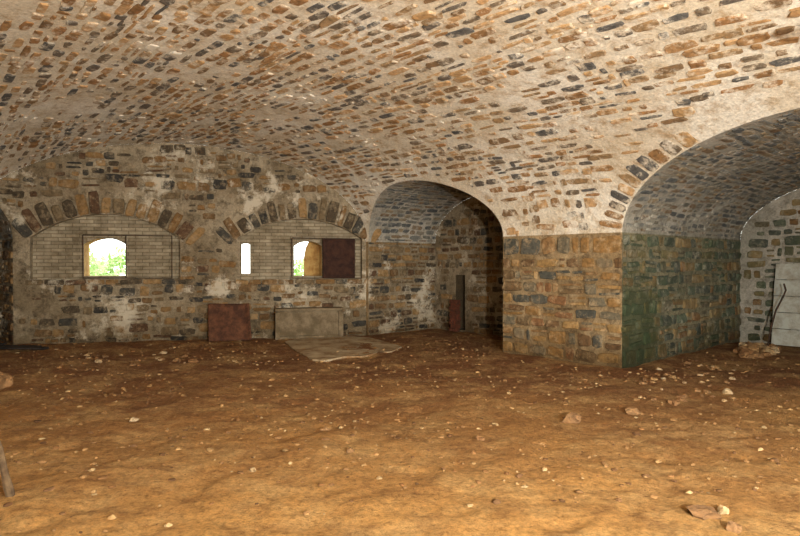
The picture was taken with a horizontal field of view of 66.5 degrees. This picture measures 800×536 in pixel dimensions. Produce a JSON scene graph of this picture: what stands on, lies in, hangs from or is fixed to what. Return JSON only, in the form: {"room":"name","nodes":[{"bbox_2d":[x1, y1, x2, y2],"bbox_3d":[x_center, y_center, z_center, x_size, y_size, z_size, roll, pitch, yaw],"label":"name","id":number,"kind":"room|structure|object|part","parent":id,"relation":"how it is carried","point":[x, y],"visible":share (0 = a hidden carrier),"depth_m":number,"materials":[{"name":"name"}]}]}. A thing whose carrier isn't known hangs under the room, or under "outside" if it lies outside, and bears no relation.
{"room":"vaulted stone cellar","nodes":[
{"label":"vaulted stone cellar","id":0,"kind":"room"},
{"bbox_2d":[0,239,12,344],"bbox_3d":[-9.080,0.517,11.005,3.460,2.150,5.321,-1,1,-44],"label":"wall","id":1,"kind":"structure","parent":0,"point":[6,246],"depth_m":12.11,"materials":[{"name":"stone"}]},
{"bbox_2d":[0,208,12,239],"bbox_3d":[-8.978,-1.207,10.884,3.400,1.300,5.612,-1,1,-44],"label":"vault","id":2,"kind":"object","parent":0,"point":[4,218],"visible":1,"depth_m":11.99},
{"bbox_2d":[0,143,365,344],"bbox_3d":[-4.351,-0.488,12.571,7.416,4.130,0.001,0,1,-14],"label":"mortar","id":3,"kind":"object","parent":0,"point":[227,203],"visible":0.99,"depth_m":12.49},
{"bbox_2d":[0,145,381,343],"bbox_3d":[-4.089,-0.505,12.615,7.592,4.042,0.099,0,1,-14],"label":"wall","id":4,"kind":"structure","parent":0,"point":[70,211],"depth_m":12.49,"materials":[{"name":"brown stone"}]},
{"bbox_2d":[33,215,360,278],"bbox_3d":[-4.112,-0.450,13.027,6.615,1.475,0.450,0,1,-14],"label":"wall","id":5,"kind":"structure","parent":0,"point":[57,250],"depth_m":12.54,"materials":[{"name":"grey brick"}]},
{"bbox_2d":[84,238,124,275],"bbox_3d":[-6.020,-0.224,12.560,0.782,0.767,0.450,0,1,-14],"label":"window","id":6,"kind":"structure","parent":5,"relation":"in","point":[86,245],"depth_m":12.51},
{"bbox_2d":[30,214,179,278],"bbox_3d":[-5.880,-0.430,12.278,2.762,1.298,0.160,0,1,-14],"label":"recess reveal","id":7,"kind":"object","parent":5,"relation":"attached to","point":[37,233],"visible":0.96,"depth_m":12.01,"materials":[{"name":"grey stone"}]},
{"bbox_2d":[82,234,171,277],"bbox_3d":[-5.506,-0.227,12.351,1.691,0.886,0.022,0,1,-14],"label":"window","id":8,"kind":"structure","parent":7,"relation":"attached to","point":[83,234],"depth_m":12.33,"materials":[{"name":"brown wood"}]},
{"bbox_3d":[-5.899,-0.456,12.355,2.822,1.450,0.001,0,1,-14],"label":"brick panel","id":9,"kind":"part","parent":5,"relation":"part of","materials":[{"name":"beige brick"}]},
{"bbox_3d":[-2.138,-0.435,13.280,2.660,1.441,0.001,0,1,-14],"label":"brick panel","id":10,"kind":"part","parent":5,"relation":"part of","materials":[{"name":"beige brick"}]},
{"bbox_2d":[241,219,361,278],"bbox_3d":[-2.119,-0.409,13.203,2.600,1.289,0.160,0,1,-14],"label":"recess reveal","id":11,"kind":"object","parent":5,"relation":"attached to","point":[290,219],"visible":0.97,"depth_m":13.45,"materials":[{"name":"brown stone"}]},
{"bbox_2d":[291,237,355,277],"bbox_3d":[-1.585,-0.214,13.315,1.549,0.891,0.024,0,1,-14],"label":"window","id":12,"kind":"structure","parent":11,"relation":"attached to","point":[292,238],"depth_m":13.28,"materials":[{"name":"wood"}]},
{"bbox_2d":[323,239,354,277],"bbox_3d":[-1.329,-0.207,13.331,0.704,0.848,0.051,0,1,-14],"label":"shutter","id":13,"kind":"object","parent":12,"relation":"attached to","point":[338,254],"visible":1,"depth_m":13.33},
{"bbox_2d":[304,241,321,275],"bbox_3d":[-2.060,-0.209,13.533,0.607,0.762,0.450,0,1,-14],"label":"window","id":14,"kind":"structure","parent":5,"relation":"in","point":[320,246],"depth_m":13.59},
{"bbox_2d":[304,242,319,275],"bbox_3d":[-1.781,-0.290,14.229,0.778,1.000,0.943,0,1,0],"label":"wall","id":15,"kind":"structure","parent":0,"point":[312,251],"depth_m":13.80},
{"bbox_2d":[0,328,799,535],"bbox_3d":[2.390,1.582,3.866,30.380,0.119,22.700,0,1,0],"label":"floor","id":16,"kind":"structure","parent":0,"point":[773,509],"depth_m":5.43,"materials":[{"name":"brown soil"}]},
{"bbox_2d":[0,372,12,389],"bbox_3d":[-5.174,1.489,7.841,0.335,0.372,0.328,-1,1,-43],"label":"boulder","id":17,"kind":"object","parent":16,"relation":"on","point":[6,380],"visible":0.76,"depth_m":7.87,"materials":[{"name":"brown stone"}]},
{"bbox_2d":[0,440,14,496],"bbox_3d":[-2.732,1.329,4.189,0.218,0.500,0.050,0,1,16],"label":"wooden stake","id":18,"kind":"object","parent":16,"relation":"on","point":[7,484],"visible":0.86,"depth_m":4.17,"materials":[{"name":"brown wood"}]},
{"bbox_2d":[0,343,48,349],"bbox_3d":[-7.184,1.441,11.251,1.514,0.072,0.400,0,1,5],"label":"board","id":19,"kind":"object","parent":16,"relation":"on","point":[2,345],"visible":1,"depth_m":11.10,"materials":[{"name":"black wood"}]},
{"bbox_2d":[208,303,251,340],"bbox_3d":[-3.493,1.107,12.526,0.896,0.756,0.322,0,1,-10],"label":"metal sheet","id":20,"kind":"object","parent":16,"relation":"on","point":[226,322],"visible":1,"depth_m":12.51,"materials":[{"name":"metal"}]},
{"bbox_2d":[275,307,342,339],"bbox_3d":[-1.926,1.168,12.931,1.420,0.650,0.310,0,1,-14],"label":"concrete plinth","id":21,"kind":"object","parent":16,"relation":"on","point":[300,322],"depth_m":12.81,"materials":[{"name":"beige concrete"}]},
{"bbox_2d":[285,336,401,361],"bbox_3d":[-1.097,1.510,11.652,1.958,0.072,3.179,0,1,-23],"label":"concrete floor slab","id":22,"kind":"object","parent":16,"relation":"on","point":[312,346],"visible":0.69,"depth_m":11.33,"materials":[{"name":"beige concrete"}]},
{"bbox_2d":[67,351,741,532],"bbox_3d":[-0.652,1.528,7.179,10.699,0.139,6.382,0,1,7],"label":"rocks","id":23,"kind":"object","parent":16,"relation":"on","point":[703,512],"visible":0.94,"depth_m":6.16},
{"bbox_2d":[449,299,460,331],"bbox_3d":[1.265,1.094,14.055,0.143,0.724,0.250,-1,1,-42],"label":"metal sheet","id":24,"kind":"object","parent":16,"relation":"on","point":[455,305],"visible":1,"depth_m":13.99,"materials":[{"name":"red metal"}]},
{"bbox_2d":[733,341,780,358],"bbox_3d":[6.343,1.458,10.825,0.701,0.229,1.742,0,1,33],"label":"rubble heap","id":25,"kind":"object","parent":16,"relation":"on","point":[749,350],"visible":0.98,"depth_m":10.57,"materials":[{"name":"beige stone"}]},
{"bbox_2d":[767,283,786,345],"bbox_3d":[6.955,0.888,11.273,0.320,1.208,0.068,0,1,19],"label":"stick","id":26,"kind":"object","parent":16,"relation":"on","point":[784,293],"visible":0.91,"depth_m":11.28,"materials":[{"name":"brown wood"}]},
{"bbox_2d":[771,264,799,346],"bbox_3d":[7.720,0.699,11.229,0.278,1.549,1.508,-1,1,-42],"label":"planks","id":27,"kind":"object","parent":16,"relation":"on","point":[789,274],"visible":0.91,"depth_m":11.60,"materials":[{"name":"grey wood"}]},
{"bbox_2d":[0,0,799,241],"bbox_3d":[0.670,-1.822,5.393,21.805,2.638,16.346,0,1,-11],"label":"mortar","id":28,"kind":"object","parent":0,"point":[717,114],"visible":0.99,"depth_m":7.93,"materials":[{"name":"beige concrete"}]},
{"bbox_2d":[0,0,799,235],"bbox_3d":[-0.004,-1.790,6.665,18.840,2.554,13.676,0,1,-11],"label":"stones","id":29,"kind":"object","parent":28,"relation":"attached to","point":[687,140],"visible":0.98,"depth_m":7.81},
{"bbox_2d":[368,180,490,242],"bbox_3d":[1.119,-1.151,12.587,2.717,1.106,3.691,-1,1,-43],"label":"vault","id":30,"kind":"object","parent":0,"point":[417,183],"visible":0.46,"depth_m":13.51,"materials":[{"name":"brown stone"}]},
{"bbox_2d":[368,242,502,334],"bbox_3d":[1.293,0.499,12.765,2.082,2.150,3.676,-1,1,-42],"label":"wall","id":31,"kind":"structure","parent":0,"point":[402,299],"depth_m":14.03,"materials":[{"name":"stone"}]},
{"bbox_2d":[435,197,502,335],"bbox_3d":[2.064,-0.057,13.458,2.427,3.249,2.680,0,1,0],"label":"wall","id":32,"kind":"structure","parent":0,"point":[469,239],"depth_m":13.93,"materials":[{"name":"brown stone"}]},
{"bbox_2d":[366,232,621,367],"bbox_3d":[6.071,0.562,6.429,0.001,2.150,19.600,-1,1,-44],"label":"pier face","id":33,"kind":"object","parent":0,"point":[557,255],"visible":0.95,"depth_m":9.90,"materials":[{"name":"beige stone"}]},
{"bbox_2d":[502,235,621,362],"bbox_3d":[6.726,0.519,5.755,9.858,2.026,10.163,0,1,0],"label":"pier face stones","id":34,"kind":"object","parent":33,"relation":"attached to","point":[606,244],"depth_m":9.94},
{"bbox_2d":[621,232,741,367],"bbox_3d":[5.803,0.552,7.459,8.450,2.150,5.960,-1,1,-42],"label":"wall","id":35,"kind":"structure","parent":0,"point":[681,294],"depth_m":10.47,"materials":[{"name":"stone"}]},
{"bbox_2d":[622,25,799,239],"bbox_3d":[5.803,-1.153,7.443,8.450,1.260,5.900,-1,1,-42],"label":"vault","id":36,"kind":"object","parent":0,"point":[714,141],"visible":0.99,"depth_m":9.46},
{"bbox_2d":[740,188,799,342],"bbox_3d":[8.934,-0.106,10.289,3.960,3.409,4.373,0,1,0],"label":"wall","id":37,"kind":"structure","parent":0,"point":[771,237],"depth_m":12.13,"materials":[{"name":"beige stone"}]},
{"label":"outside","id":38,"kind":"structure","parent":0,"visible":0},
{"bbox_3d":[-8.000,1.025,27.711,44.000,0.182,24.600,0,1,0],"label":"ground","id":39,"kind":"structure","parent":38,"visible":0},
{"bbox_2d":[90,248,110,275],"bbox_3d":[-9.786,0.152,17.559,2.706,1.990,2.980,0,1,0],"label":"bush","id":40,"kind":"object","parent":39,"relation":"on","point":[96,265],"visible":0.06,"depth_m":17.77,"materials":[{"name":"green plant"}]},
{"bbox_2d":[98,245,124,275],"bbox_3d":[-8.702,0.169,19.443,2.620,1.920,2.570,0,1,41],"label":"bush","id":41,"kind":"object","parent":39,"relation":"on","point":[117,261],"visible":0.19,"depth_m":18.90,"materials":[{"name":"green plant"}]},
{"bbox_2d":[294,258,303,275],"bbox_3d":[-2.908,0.262,20.509,2.916,1.712,2.818,0,1,-25],"label":"bush","id":42,"kind":"object","parent":39,"relation":"on","point":[297,271],"visible":0.1,"depth_m":19.83,"materials":[{"name":"green plant"}]}
]}

